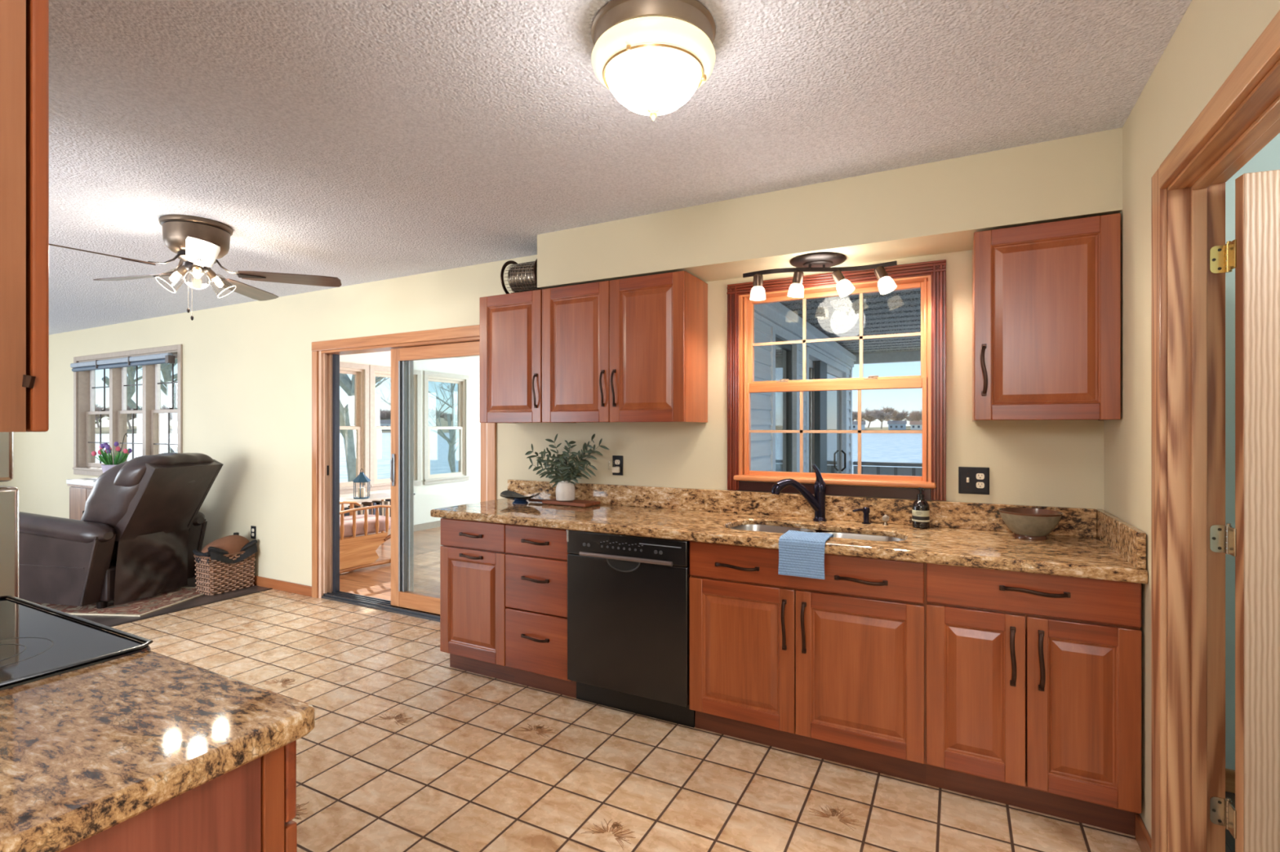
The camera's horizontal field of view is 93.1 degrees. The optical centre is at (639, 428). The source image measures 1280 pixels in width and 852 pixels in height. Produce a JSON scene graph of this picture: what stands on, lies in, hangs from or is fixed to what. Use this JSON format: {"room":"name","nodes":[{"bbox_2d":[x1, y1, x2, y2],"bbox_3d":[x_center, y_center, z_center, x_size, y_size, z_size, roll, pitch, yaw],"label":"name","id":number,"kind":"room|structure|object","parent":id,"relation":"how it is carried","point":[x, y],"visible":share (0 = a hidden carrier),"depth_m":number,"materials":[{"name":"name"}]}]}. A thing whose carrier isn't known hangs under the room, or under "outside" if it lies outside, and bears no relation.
{"room":"kitchen","nodes":[
{"label":"kitchen","id":0,"kind":"room"},
{"bbox_2d":[339,351,480,529],"bbox_3d":[-3.084,0.183,7.921,0.120,2.360,4.635,0,0,28],"label":"wall","id":1,"kind":"structure","parent":0,"point":[427,498],"depth_m":8.47,"materials":[{"name":"white paint"}]},
{"bbox_2d":[339,361,370,493],"bbox_3d":[-3.516,-0.002,7.049,0.145,1.530,0.780,0,0,28],"label":"window","id":2,"kind":"structure","parent":1,"relation":"in","point":[362,377],"depth_m":7.31,"materials":[{"name":"white wood"}]},
{"bbox_2d":[369,364,422,490],"bbox_3d":[-3.147,-0.002,7.753,0.145,1.530,0.790,0,0,28],"label":"window","id":3,"kind":"structure","parent":1,"relation":"in","point":[375,484],"depth_m":7.59,"materials":[{"name":"white wood"}]},
{"bbox_2d":[355,520,440,537],"bbox_3d":[-3.023,1.321,7.894,0.014,0.085,4.625,0,0,28],"label":"baseboard","id":4,"kind":"structure","parent":1,"relation":"attached to","point":[417,527],"depth_m":8.13,"materials":[{"name":"wood"}]},
{"bbox_2d":[423,370,470,484],"bbox_3d":[-2.741,-0.002,8.528,0.145,1.530,0.840,0,0,28],"label":"window","id":5,"kind":"structure","parent":1,"relation":"in","point":[463,474],"depth_m":8.67,"materials":[{"name":"white wood"}]},
{"bbox_2d":[453,355,479,361],"bbox_3d":[-0.772,-1.057,6.776,5.280,0.120,4.755,0,0,28],"label":"ceiling","id":6,"kind":"structure","parent":0,"point":[474,357],"depth_m":8.62,"materials":[{"name":"white paint"}]},
{"bbox_2d":[0,249,1103,586],"bbox_3d":[-3.139,0.130,5.248,11.765,2.467,0.150,0,0,28],"label":"wall","id":7,"kind":"structure","parent":0,"point":[247,366],"depth_m":4.70,"materials":[{"name":"beige paint"}]},
{"bbox_2d":[72,344,182,476],"bbox_3d":[-5.365,-0.140,6.393,2.270,1.325,0.190,0,0,28],"label":"window","id":8,"kind":"structure","parent":7,"relation":"in","point":[84,382],"depth_m":6.53,"materials":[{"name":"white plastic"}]},
{"bbox_2d":[70,352,174,372],"bbox_3d":[-5.423,-0.674,6.304,2.100,0.105,0.060,0,0,28],"label":"roller blind","id":9,"kind":"object","parent":8,"relation":"attached to","point":[161,358],"visible":1,"depth_m":6.21,"materials":[{"name":"grey fabric"}]},
{"bbox_2d":[250,525,256,538],"bbox_3d":[-3.365,0.908,5.276,0.070,0.110,0.009,0,0,28],"label":"outlet","id":10,"kind":"object","parent":7,"relation":"attached to","point":[253,529],"visible":1,"depth_m":5.27,"materials":[{"name":"black plastic"}]},
{"bbox_2d":[225,575,311,596],"bbox_3d":[-5.469,1.322,6.377,6.390,0.082,0.014,0,0,28],"label":"baseboard","id":11,"kind":"structure","parent":7,"relation":"attached to","point":[285,586],"depth_m":5.06,"materials":[{"name":"brown wood"}]},
{"bbox_2d":[311,324,496,622],"bbox_3d":[-1.760,0.336,4.519,1.905,2.055,0.180,0,0,28],"label":"door","id":12,"kind":"structure","parent":7,"relation":"in","point":[406,348],"depth_m":4.54,"materials":[{"name":"brown wood"}]},
{"bbox_2d":[479,289,542,423],"bbox_3d":[-0.695,-0.410,3.678,0.461,0.758,0.355,0,0,28],"label":"upper cabinet","id":13,"kind":"object","parent":7,"relation":"attached to","point":[510,325],"visible":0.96,"depth_m":3.54,"materials":[{"name":"brown wood"}]},
{"bbox_2d":[500,258,542,293],"bbox_3d":[-0.669,-0.909,3.676,0.251,0.236,0.236,0,0,28],"label":"basket","id":14,"kind":"object","parent":13,"relation":"on","point":[522,277],"visible":0.59,"depth_m":3.62,"materials":[{"name":"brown metal"}]},
{"bbox_2d":[612,455,622,475],"bbox_3d":[-0.132,0.221,3.581,0.070,0.116,0.009,0,0,28],"label":"outlet","id":15,"kind":"object","parent":7,"relation":"attached to","point":[618,460],"visible":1,"depth_m":3.58,"materials":[{"name":"black plastic"}]},
{"bbox_2d":[542,271,707,422],"bbox_3d":[-0.100,-0.410,3.366,0.877,0.758,0.355,0,0,28],"label":"upper cabinet","id":16,"kind":"object","parent":7,"relation":"attached to","point":[631,349],"visible":1,"depth_m":3.21,"materials":[{"name":"brown wood"}]},
{"bbox_2d":[507,479,1097,537],"bbox_3d":[0.516,0.394,3.229,3.099,0.118,0.024,0,0,28],"label":"backsplash","id":17,"kind":"structure","parent":7,"relation":"attached to","point":[1073,522],"depth_m":3.06,"materials":[{"name":"stone"}]},
{"bbox_2d":[726,259,946,501],"bbox_3d":[0.966,-0.218,3.074,1.049,1.103,0.188,0,0,28],"label":"window","id":18,"kind":"structure","parent":7,"relation":"in","point":[930,277],"depth_m":3.01,"materials":[{"name":"orange wood"}]},
{"bbox_2d":[958,466,989,494],"bbox_3d":[1.498,0.236,2.721,0.122,0.121,0.018,0,0,28],"label":"wall plate","id":19,"kind":"object","parent":7,"relation":"attached to","point":[971,480],"visible":1,"depth_m":2.72,"materials":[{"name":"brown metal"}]},
{"bbox_2d":[976,482,984,488],"bbox_3d":[1.522,0.256,2.712,0.032,0.027,0.004,0,0,28],"label":"receptacle","id":20,"kind":"object","parent":19,"relation":"attached to","point":[979,485],"depth_m":2.71,"materials":[{"name":"beige plastic"}]},
{"bbox_2d":[976,473,984,479],"bbox_3d":[1.522,0.216,2.712,0.032,0.027,0.004,0,0,28],"label":"receptacle","id":21,"kind":"object","parent":19,"relation":"attached to","point":[979,476],"depth_m":2.71,"materials":[{"name":"beige plastic"}]},
{"bbox_2d":[972,213,1120,421],"bbox_3d":[1.623,-0.410,2.462,0.474,0.758,0.355,0,0,28],"label":"upper cabinet","id":22,"kind":"object","parent":7,"relation":"attached to","point":[1046,296],"visible":1,"depth_m":2.33,"materials":[{"name":"brown wood"}]},
{"bbox_2d":[48,0,1191,334],"bbox_3d":[-4.490,-1.164,2.673,11.765,0.120,5.965,0,0,28],"label":"ceiling","id":23,"kind":"structure","parent":0,"point":[354,142],"depth_m":2.14,"materials":[{"name":"white paint"}]},
{"bbox_2d":[48,214,341,320],"bbox_3d":[-2.441,-0.843,3.269,1.352,0.522,1.332,0,0,28],"label":"ceiling fan","id":24,"kind":"object","parent":23,"relation":"hanging from","point":[197,242],"visible":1,"depth_m":3.25,"materials":[{"name":"brown metal"}]},
{"bbox_2d":[177,265,188,275],"bbox_3d":[-2.473,-0.853,3.286,0.059,0.059,0.045,0,0,2],"label":"socket","id":25,"kind":"object","parent":24,"relation":"attached to","point":[182,270],"depth_m":3.27,"materials":[{"name":"brown metal"}]},
{"bbox_2d":[191,264,202,272],"bbox_3d":[-2.366,-0.853,3.239,0.045,0.059,0.059,0,0,-45],"label":"socket","id":26,"kind":"object","parent":24,"relation":"attached to","point":[194,267],"depth_m":3.22,"materials":[{"name":"brown metal"}]},
{"bbox_2d":[204,268,216,279],"bbox_3d":[-2.379,-0.853,3.356,0.046,0.059,0.059,0,0,28],"label":"socket","id":27,"kind":"object","parent":24,"relation":"attached to","point":[211,274],"depth_m":3.34,"materials":[{"name":"brown metal"}]},
{"bbox_2d":[591,0,715,120],"bbox_3d":[0.037,-0.982,1.697,0.348,0.245,0.348,0,0,2],"label":"ceiling light","id":28,"kind":"object","parent":23,"relation":"attached to","point":[652,55],"visible":1,"depth_m":1.59,"materials":[{"name":"white glass"}]},
{"bbox_2d":[57,526,1235,851],"bbox_3d":[-2.396,1.422,4.260,14.000,0.122,10.720,0,0,28],"label":"floor","id":29,"kind":"structure","parent":0,"point":[406,750],"depth_m":2.42,"materials":[{"name":"tile"}]},
{"bbox_2d":[0,431,18,599],"bbox_3d":[-2.366,0.473,1.690,0.760,1.780,0.815,0,0,28],"label":"refrigerator","id":30,"kind":"object","parent":29,"relation":"on","point":[9,495],"visible":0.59,"depth_m":1.80,"materials":[{"name":"silver metal"}]},
{"bbox_2d":[0,595,153,690],"bbox_3d":[-1.479,0.892,1.158,0.772,0.902,0.694,0,0,28],"label":"range","id":31,"kind":"object","parent":29,"relation":"on","point":[36,644],"visible":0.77,"depth_m":1.26,"materials":[{"name":"black glass"}]},
{"bbox_2d":[66,477,97,520],"bbox_3d":[-5.119,0.932,5.914,0.820,0.862,0.460,0,0,28],"label":"base cabinet","id":32,"kind":"object","parent":29,"relation":"on","point":[80,490],"visible":0.23,"depth_m":5.80,"materials":[{"name":"white wood"}]},
{"bbox_2d":[91,432,132,473],"bbox_3d":[-5.141,0.274,5.902,0.295,0.454,0.296,0,0,-37],"label":"flower pot","id":33,"kind":"object","parent":32,"relation":"on","point":[120,458],"visible":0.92,"depth_m":5.87,"materials":[{"name":"pink plant"}]},
{"bbox_2d":[22,586,204,616],"bbox_3d":[-4.531,1.356,4.831,1.918,0.008,0.758,0,0,5],"label":"area rug","id":34,"kind":"object","parent":29,"relation":"on","point":[142,606],"visible":0.34,"depth_m":4.61,"materials":[{"name":"beige carpet"}]},
{"bbox_2d":[18,453,222,608],"bbox_3d":[-4.197,0.773,4.901,1.366,1.155,0.946,0,0,11],"label":"recliner","id":35,"kind":"object","parent":34,"relation":"on","point":[140,526],"visible":0.97,"depth_m":4.55,"materials":[{"name":"brown leather"}]},
{"bbox_2d":[80,461,195,528],"bbox_3d":[-3.924,0.561,4.847,0.725,0.640,0.670,0,0,11],"label":"cushion","id":36,"kind":"object","parent":35,"relation":"on","point":[129,494],"depth_m":4.56,"materials":[{"name":"brown leather"}]},
{"bbox_2d":[59,740,297,851],"bbox_3d":[-0.917,0.929,0.839,0.516,0.868,0.649,0,0,28],"label":"base cabinet","id":37,"kind":"object","parent":29,"relation":"on","point":[251,806],"visible":0.24,"depth_m":0.89,"materials":[{"name":"brown wood"}]},
{"bbox_2d":[0,650,315,851],"bbox_3d":[-0.909,0.423,0.831,0.542,0.140,0.647,0,0,28],"label":"countertop","id":38,"kind":"structure","parent":37,"relation":"on","point":[85,752],"depth_m":0.89,"materials":[{"name":"stone"}]},
{"bbox_2d":[100,588,272,629],"bbox_3d":[-4.445,1.360,2.613,0.030,0.006,5.701,0,0,28],"label":"trim","id":39,"kind":"structure","parent":29,"relation":"on","point":[200,605],"depth_m":4.56,"materials":[{"name":"brown wood"}]},
{"bbox_2d":[193,551,255,595],"bbox_3d":[-3.491,1.200,5.111,0.244,0.320,0.381,0,0,28],"label":"wicker basket","id":40,"kind":"object","parent":29,"relation":"on","point":[214,573],"visible":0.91,"depth_m":5.01,"materials":[{"name":"brown wicker"}]},
{"bbox_2d":[192,532,257,564],"bbox_3d":[-3.481,1.012,5.097,0.263,0.235,0.392,0,0,28],"label":"blanket","id":41,"kind":"object","parent":40,"relation":"in","point":[216,549],"visible":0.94,"depth_m":5.03,"materials":[{"name":"brown fabric"}]},
{"bbox_2d":[339,501,391,573],"bbox_3d":[-2.926,0.792,5.848,0.644,1.126,1.121,0,0,32],"label":"bench","id":42,"kind":"object","parent":29,"relation":"on","point":[358,552],"visible":0.41,"depth_m":5.79,"materials":[{"name":"brown wood"}]},
{"bbox_2d":[339,514,391,538],"bbox_3d":[-2.863,0.963,5.950,0.530,0.150,0.800,0,0,32],"label":"seat cushion","id":43,"kind":"object","parent":42,"relation":"on","point":[348,523],"depth_m":5.86,"materials":[{"name":"fabric"}]},
{"bbox_2d":[339,493,415,537],"bbox_3d":[-3.014,1.056,6.797,0.490,0.614,0.840,0,0,28],"label":"side table","id":44,"kind":"object","parent":29,"relation":"on","point":[380,496],"visible":0.12,"depth_m":6.66,"materials":[{"name":"white wood"}]},
{"bbox_2d":[352,468,370,498],"bbox_3d":[-3.056,0.607,6.661,0.192,0.328,0.166,0,0,28],"label":"lantern","id":45,"kind":"object","parent":44,"relation":"on","point":[362,477],"visible":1,"depth_m":6.63,"materials":[{"name":"teal metal"}]},
{"bbox_2d":[358,487,364,497],"bbox_3d":[-3.056,0.708,6.661,0.070,0.103,0.070,0,0,28],"label":"candle","id":46,"kind":"object","parent":45,"relation":"on","point":[362,490],"depth_m":6.63,"materials":[{"name":"beige wax"}]},
{"bbox_2d":[361,502,373,515],"bbox_3d":[-2.986,0.914,6.639,0.165,0.206,0.020,0,0,28],"label":"book","id":47,"kind":"object","parent":44,"relation":"on","point":[366,504],"visible":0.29,"depth_m":6.61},
{"bbox_2d":[372,500,384,515],"bbox_3d":[-2.921,0.916,6.763,0.165,0.203,0.029,0,0,28],"label":"book","id":48,"kind":"object","parent":44,"relation":"on","point":[381,502],"visible":0.29,"depth_m":6.73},
{"bbox_2d":[440,518,514,682],"bbox_3d":[-0.776,0.930,3.551,0.466,0.866,0.653,0,0,28],"label":"base cabinet","id":49,"kind":"object","parent":29,"relation":"on","point":[473,607],"visible":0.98,"depth_m":3.29,"materials":[{"name":"brown wood"}]},
{"bbox_2d":[505,524,576,697],"bbox_3d":[-0.393,0.930,3.350,0.398,0.866,0.653,0,0,28],"label":"base cabinet","id":50,"kind":"object","parent":29,"relation":"on","point":[536,557],"visible":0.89,"depth_m":3.09,"materials":[{"name":"brown wood"}]},
{"bbox_2d":[566,529,695,728],"bbox_3d":[0.064,0.931,3.101,0.640,0.864,0.638,0,0,28],"label":"dishwasher","id":51,"kind":"object","parent":29,"relation":"on","point":[628,596],"visible":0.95,"depth_m":2.82,"materials":[{"name":"black metal"}]},
{"bbox_2d":[600,541,680,548],"bbox_3d":[-0.003,0.538,2.793,0.420,0.014,0.001,0,0,28],"label":"print","id":52,"kind":"object","parent":51,"relation":"attached to","point":[617,544],"depth_m":2.79},
{"bbox_2d":[688,528,925,784],"bbox_3d":[0.776,0.930,2.737,0.952,0.866,0.653,0,0,28],"label":"base cabinet","id":53,"kind":"object","parent":29,"relation":"on","point":[833,668],"visible":0.98,"depth_m":2.45,"materials":[{"name":"brown wood"}]},
{"bbox_2d":[430,479,1147,583],"bbox_3d":[0.376,0.415,2.942,3.133,0.160,0.664,0,0,28],"label":"countertop","id":54,"kind":"structure","parent":53,"relation":"on","point":[1085,543],"depth_m":2.74,"materials":[{"name":"stone"}]},
{"bbox_2d":[500,490,540,504],"bbox_3d":[-0.721,0.419,3.653,0.261,0.068,0.154,0,0,28],"label":"decorative dish","id":55,"kind":"object","parent":54,"relation":"on","point":[518,499],"visible":1,"depth_m":3.64,"materials":[{"name":"blue ceramic"}]},
{"bbox_2d":[528,498,599,507],"bbox_3d":[-0.464,0.442,3.618,0.453,0.022,0.150,0,0,31],"label":"cutting board","id":56,"kind":"object","parent":54,"relation":"on","point":[578,503],"visible":0.94,"depth_m":3.54,"materials":[{"name":"brown wood"}]},
{"bbox_2d":[555,480,575,501],"bbox_3d":[-0.443,0.372,3.603,0.116,0.118,0.116,0,0,-21],"label":"vase","id":57,"kind":"object","parent":56,"relation":"on","point":[565,491],"visible":0.97,"depth_m":3.56,"materials":[{"name":"white ceramic"}]},
{"bbox_2d":[525,433,608,488],"bbox_3d":[-0.438,0.196,3.572,0.554,0.328,0.225,0,0,19],"label":"sprigs","id":58,"kind":"object","parent":57,"relation":"in","point":[562,473],"visible":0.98,"depth_m":3.57,"materials":[{"name":"green plant"}]},
{"bbox_2d":[770,464,826,521],"bbox_3d":[0.773,0.315,2.947,0.282,0.277,0.065,0,0,-10],"label":"faucet","id":59,"kind":"object","parent":54,"relation":"on","point":[817,501],"visible":1,"depth_m":2.94,"materials":[{"name":"black metal"}]},
{"bbox_2d":[777,529,833,579],"bbox_3d":[0.686,0.514,2.496,0.182,0.154,0.208,0,0,28],"label":"towel","id":60,"kind":"object","parent":54,"relation":"on","point":[801,553],"visible":0.98,"depth_m":2.42,"materials":[{"name":"blue fabric"}]},
{"bbox_2d":[729,524,904,541],"bbox_3d":[0.776,0.577,2.724,0.804,0.193,0.369,0,0,28],"label":"sink","id":61,"kind":"object","parent":54,"relation":"in","point":[755,527],"visible":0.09,"depth_m":2.89,"materials":[{"name":"silver metal"}]},
{"bbox_2d":[852,506,871,524],"bbox_3d":[1.052,0.413,2.869,0.086,0.079,0.042,0,0,-17],"label":"soap dispenser","id":62,"kind":"object","parent":54,"relation":"on","point":[866,510],"visible":1,"depth_m":2.87,"materials":[{"name":"black metal"}]},
{"bbox_2d":[881,514,889,525],"bbox_3d":[1.148,0.428,2.836,0.034,0.049,0.032,0,0,28],"label":"glass ornament","id":63,"kind":"object","parent":54,"relation":"on","point":[885,518],"visible":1,"depth_m":2.83,"materials":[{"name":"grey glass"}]},
{"bbox_2d":[911,487,929,528],"bbox_3d":[1.279,0.361,2.762,0.073,0.183,0.074,0,0,28],"label":"soap bottle","id":64,"kind":"object","parent":54,"relation":"on","point":[920,508],"visible":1,"depth_m":2.73,"materials":[{"name":"black glass"}]},
{"bbox_2d":[998,507,1062,540],"bbox_3d":[1.607,0.398,2.502,0.225,0.111,0.225,0,0,28],"label":"bowl","id":65,"kind":"object","parent":54,"relation":"on","point":[1025,523],"visible":1,"depth_m":2.44,"materials":[{"name":"grey ceramic"}]},
{"bbox_2d":[925,563,1142,835],"bbox_3d":[1.478,0.930,2.369,0.634,0.866,0.653,0,0,28],"label":"base cabinet","id":66,"kind":"object","parent":29,"relation":"on","point":[1033,682],"visible":0.96,"depth_m":2.10,"materials":[{"name":"brown wood"}]},
{"bbox_2d":[751,318,850,473],"bbox_3d":[1.553,0.347,5.534,0.020,2.232,4.695,0,0,28],"label":"wall","id":67,"kind":"structure","parent":0,"point":[761,406],"depth_m":4.20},
{"bbox_2d":[537,127,1122,289],"bbox_3d":[0.666,-0.953,2.988,2.665,0.302,0.319,0,0,28],"label":"soffit","id":68,"kind":"structure","parent":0,"point":[936,207],"depth_m":2.68,"materials":[{"name":"beige paint"}]},
{"bbox_2d":[742,252,897,301],"bbox_3d":[0.841,-0.709,2.893,0.682,0.186,0.260,0,0,5],"label":"track light","id":69,"kind":"object","parent":68,"relation":"attached to","point":[817,261],"visible":1,"depth_m":2.85,"materials":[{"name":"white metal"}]},
{"bbox_2d":[1103,0,1279,839],"bbox_3d":[0.625,0.130,-0.094,0.125,2.467,5.815,0,0,28],"label":"wall","id":70,"kind":"structure","parent":0,"point":[1211,37],"depth_m":1.94,"materials":[{"name":"beige paint"}]},
{"bbox_2d":[1135,814,1151,851],"bbox_3d":[1.603,1.322,1.921,0.014,0.082,0.209,0,0,28],"label":"baseboard","id":71,"kind":"structure","parent":70,"relation":"attached to","point":[1144,840],"depth_m":1.94,"materials":[{"name":"brown wood"}]},
{"bbox_2d":[1151,9,1279,851],"bbox_3d":[1.730,0.302,1.216,0.904,2.122,0.922,0,0,28],"label":"door frame","id":72,"kind":"structure","parent":70,"relation":"in","point":[1191,257],"depth_m":1.69,"materials":[{"name":"brown wood"}]},
{"bbox_2d":[1225,133,1279,770],"bbox_3d":[3.016,0.130,1.919,2.240,2.467,0.100,0,0,28],"label":"wall","id":73,"kind":"structure","parent":0,"point":[1268,158],"depth_m":2.28,"materials":[{"name":"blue paint"}]},
{"bbox_2d":[1225,768,1235,793],"bbox_3d":[2.947,1.323,1.890,2.135,0.080,0.015,0,0,28],"label":"baseboard","id":74,"kind":"structure","parent":73,"relation":"attached to","point":[1229,774],"depth_m":2.27,"materials":[{"name":"brown wood"}]},
{"bbox_3d":[6.174,1.513,3.151,10.390,0.100,4.785,0,0,28],"label":"deck","id":75,"kind":"object","parent":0,"visible":0},
{"bbox_2d":[853,461,922,476],"bbox_3d":[4.984,0.941,6.329,5.250,1.045,0.140,0,0,28],"label":"deck railing","id":76,"kind":"object","parent":75,"relation":"on","point":[899,471],"visible":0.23,"depth_m":7.33,"materials":[{"name":"grey wood"}]},
{"bbox_3d":[-1.938,0.129,0.934,2.300,2.467,0.115,0,0,28],"label":"wall","id":77,"kind":"structure","parent":0,"visible":0},
{"bbox_2d":[0,0,48,431],"bbox_3d":[-1.441,-0.491,0.959,1.356,0.992,0.385,0,0,28],"label":"upper cabinet","id":78,"kind":"object","parent":77,"relation":"attached to","point":[24,24],"visible":1,"depth_m":0.77,"materials":[{"name":"brown wood"}]},
{"bbox_3d":[1.479,0.183,5.528,0.105,2.360,4.635,0,0,28],"label":"wall","id":79,"kind":"structure","parent":0,"visible":0},
{"bbox_2d":[769,326,799,471],"bbox_3d":[1.088,0.183,4.737,0.118,1.880,0.800,0,0,28],"label":"window","id":80,"kind":"structure","parent":79,"relation":"in","point":[784,412],"depth_m":4.84,"materials":[{"name":"white glass"}]},
{"bbox_2d":[754,302,856,474],"bbox_3d":[1.576,0.282,5.542,0.095,2.362,4.720,0,0,28],"label":"trim","id":81,"kind":"structure","parent":79,"relation":"attached to","point":[776,315],"depth_m":5.07,"materials":[{"name":"wood"}]},
{"bbox_2d":[804,346,847,473],"bbox_3d":[1.932,0.345,6.327,0.136,2.135,2.180,0,0,28],"label":"door","id":82,"kind":"structure","parent":79,"relation":"in","point":[824,410],"depth_m":6.16,"materials":[{"name":"white glass"}]},
{"bbox_2d":[779,288,920,354],"bbox_3d":[2.492,-0.934,5.129,2.250,0.071,4.800,0,0,28],"label":"porch roof","id":83,"kind":"object","parent":79,"relation":"attached to","point":[898,312],"depth_m":5.05,"materials":[{"name":"grey metal"}]},
{"bbox_2d":[853,351,920,364],"bbox_3d":[3.630,-0.887,7.192,2.250,0.160,0.070,0,0,28],"label":"beam","id":84,"kind":"object","parent":83,"relation":"attached to","point":[910,356],"depth_m":7.45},
{"label":"outside","id":85,"kind":"structure","parent":0,"visible":0},
{"bbox_2d":[95,432,922,482],"bbox_3d":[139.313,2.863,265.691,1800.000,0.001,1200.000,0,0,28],"label":"lake","id":86,"kind":"structure","parent":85,"point":[875,447],"depth_m":81.66,"materials":[{"name":"liquid"}]},
{"bbox_2d":[102,359,177,453],"bbox_3d":[-11.076,-1.245,13.864,5.057,8.115,4.369,0,0,-38],"label":"bare tree","id":87,"kind":"object","parent":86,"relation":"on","point":[166,368],"visible":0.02,"depth_m":13.95,"materials":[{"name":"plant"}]},
{"bbox_2d":[377,380,458,472],"bbox_3d":[-4.898,-0.381,17.322,5.305,6.509,4.845,0,0,-39],"label":"bare tree","id":88,"kind":"object","parent":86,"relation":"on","point":[453,434],"visible":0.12,"depth_m":16.95,"materials":[{"name":"grey plant"}]},
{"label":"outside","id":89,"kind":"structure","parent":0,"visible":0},
{"bbox_3d":[-4.579,2.438,-5.503,27.000,1.050,36.000,0,0,28],"label":"lawn","id":90,"kind":"structure","parent":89,"visible":0},
{"bbox_2d":[339,373,388,481],"bbox_3d":[-7.273,-1.301,12.496,3.738,6.551,4.475,0,0,-41],"label":"bare tree","id":91,"kind":"object","parent":90,"relation":"on","point":[346,413],"visible":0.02,"depth_m":12.77,"materials":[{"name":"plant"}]},
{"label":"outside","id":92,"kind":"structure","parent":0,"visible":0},
{"bbox_2d":[95,417,910,434],"bbox_3d":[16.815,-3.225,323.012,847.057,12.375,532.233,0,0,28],"label":"shore","id":93,"kind":"structure","parent":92,"point":[164,428],"depth_m":367.04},
{"bbox_2d":[95,404,108,417],"bbox_3d":[-298.941,-8.025,329.478,15.986,16.271,17.646,0,0,-35],"label":"bare tree","id":94,"kind":"object","parent":93,"relation":"on","point":[97,409],"visible":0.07,"depth_m":331.11,"materials":[{"name":"plant"}]},
{"bbox_2d":[95,406,109,427],"bbox_3d":[-312.431,-6.474,346.678,14.859,12.977,15.994,0,0,6],"label":"bare tree","id":95,"kind":"object","parent":93,"relation":"on","point":[97,418],"visible":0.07,"depth_m":347.17,"materials":[{"name":"plant"}]},
{"bbox_2d":[127,405,141,428],"bbox_3d":[-272.751,-7.266,324.456,15.268,15.540,16.853,0,0,-42],"label":"bare tree","id":96,"kind":"object","parent":93,"relation":"on","point":[129,418],"visible":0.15,"depth_m":322.89,"materials":[{"name":"plant"}]},
{"bbox_2d":[160,408,177,421],"bbox_3d":[-259.338,-5.538,337.377,13.620,11.895,14.661,0,0,-39],"label":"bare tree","id":97,"kind":"object","parent":93,"relation":"on","point":[172,415],"visible":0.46,"depth_m":334.03,"materials":[{"name":"white"}]},
{"bbox_2d":[375,407,391,418],"bbox_3d":[-172.738,-7.376,409.087,16.211,14.948,14.687,0,0,29],"label":"bare tree","id":98,"kind":"object","parent":93,"relation":"on","point":[384,414],"visible":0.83,"depth_m":407.47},
{"bbox_2d":[375,420,391,430],"bbox_3d":[-159.661,-1.937,379.263,13.000,6.200,8.200,0,0,-23],"label":"house","id":99,"kind":"structure","parent":93,"relation":"on","point":[378,423],"depth_m":376.30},
{"bbox_2d":[428,407,436,417],"bbox_3d":[-153.436,-8.055,438.731,17.044,16.125,13.159,0,0,-43],"label":"bare tree","id":100,"kind":"object","parent":93,"relation":"on","point":[431,411],"visible":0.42,"depth_m":439.35,"materials":[{"name":"white"}]},
{"bbox_2d":[443,412,457,422],"bbox_3d":[-124.774,-4.970,404.581,12.311,10.752,13.252,0,0,-5],"label":"bare tree","id":101,"kind":"object","parent":93,"relation":"on","point":[451,415],"visible":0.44,"depth_m":402.13,"materials":[{"name":"plant"}]},
{"bbox_2d":[852,411,862,421],"bbox_3d":[146.414,-6.208,421.601,15.333,12.440,14.244,0,0,-14],"label":"bare tree","id":102,"kind":"object","parent":93,"relation":"on","point":[855,415],"visible":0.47,"depth_m":418.15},
{"bbox_2d":[852,421,865,430],"bbox_3d":[137.835,-1.637,387.729,12.000,5.600,8.200,0,0,20],"label":"house","id":103,"kind":"structure","parent":93,"relation":"on","point":[855,424],"depth_m":384.38,"materials":[{"name":"blue"}]},
{"bbox_2d":[862,408,876,427],"bbox_3d":[170.467,-7.913,451.552,15.763,16.043,17.399,0,0,1],"label":"bare tree","id":104,"kind":"object","parent":93,"relation":"on","point":[868,418],"visible":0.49,"depth_m":449.71,"materials":[{"name":"plant"}]},
{"bbox_2d":[867,408,893,428],"bbox_3d":[154.908,-6.062,390.140,15.964,12.952,14.831,0,0,24],"label":"bare tree","id":105,"kind":"object","parent":93,"relation":"on","point":[879,415],"visible":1,"depth_m":388.62,"materials":[{"name":"plant"}]},
{"bbox_2d":[880,404,900,421],"bbox_3d":[168.856,-7.733,411.034,16.361,15.478,12.631,0,0,-4],"label":"bare tree","id":106,"kind":"object","parent":93,"relation":"on","point":[893,411],"visible":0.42,"depth_m":408.57,"materials":[{"name":"plant"}]},
{"bbox_2d":[887,420,906,430],"bbox_3d":[160.587,-1.737,378.872,11.000,5.800,8.200,0,0,23],"label":"house","id":107,"kind":"structure","parent":93,"relation":"on","point":[892,424],"depth_m":376.11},
{"bbox_2d":[891,408,909,420],"bbox_3d":[180.877,-6.907,426.254,15.175,13.992,13.748,0,0,5],"label":"bare tree","id":108,"kind":"object","parent":93,"relation":"on","point":[900,416],"visible":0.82,"depth_m":422.72,"materials":[{"name":"plant"}]},
{"bbox_2d":[906,410,922,421],"bbox_3d":[176.922,-5.855,384.670,10.205,12.504,13.217,0,0,-32],"label":"bare tree","id":109,"kind":"object","parent":93,"relation":"on","point":[917,416],"visible":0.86,"depth_m":384.28,"materials":[{"name":"plant"}]},
{"bbox_2d":[909,421,922,430],"bbox_3d":[171.756,-1.537,373.941,10.000,5.400,8.200,0,0,25],"label":"house","id":110,"kind":"structure","parent":93,"relation":"on","point":[914,425],"depth_m":371.82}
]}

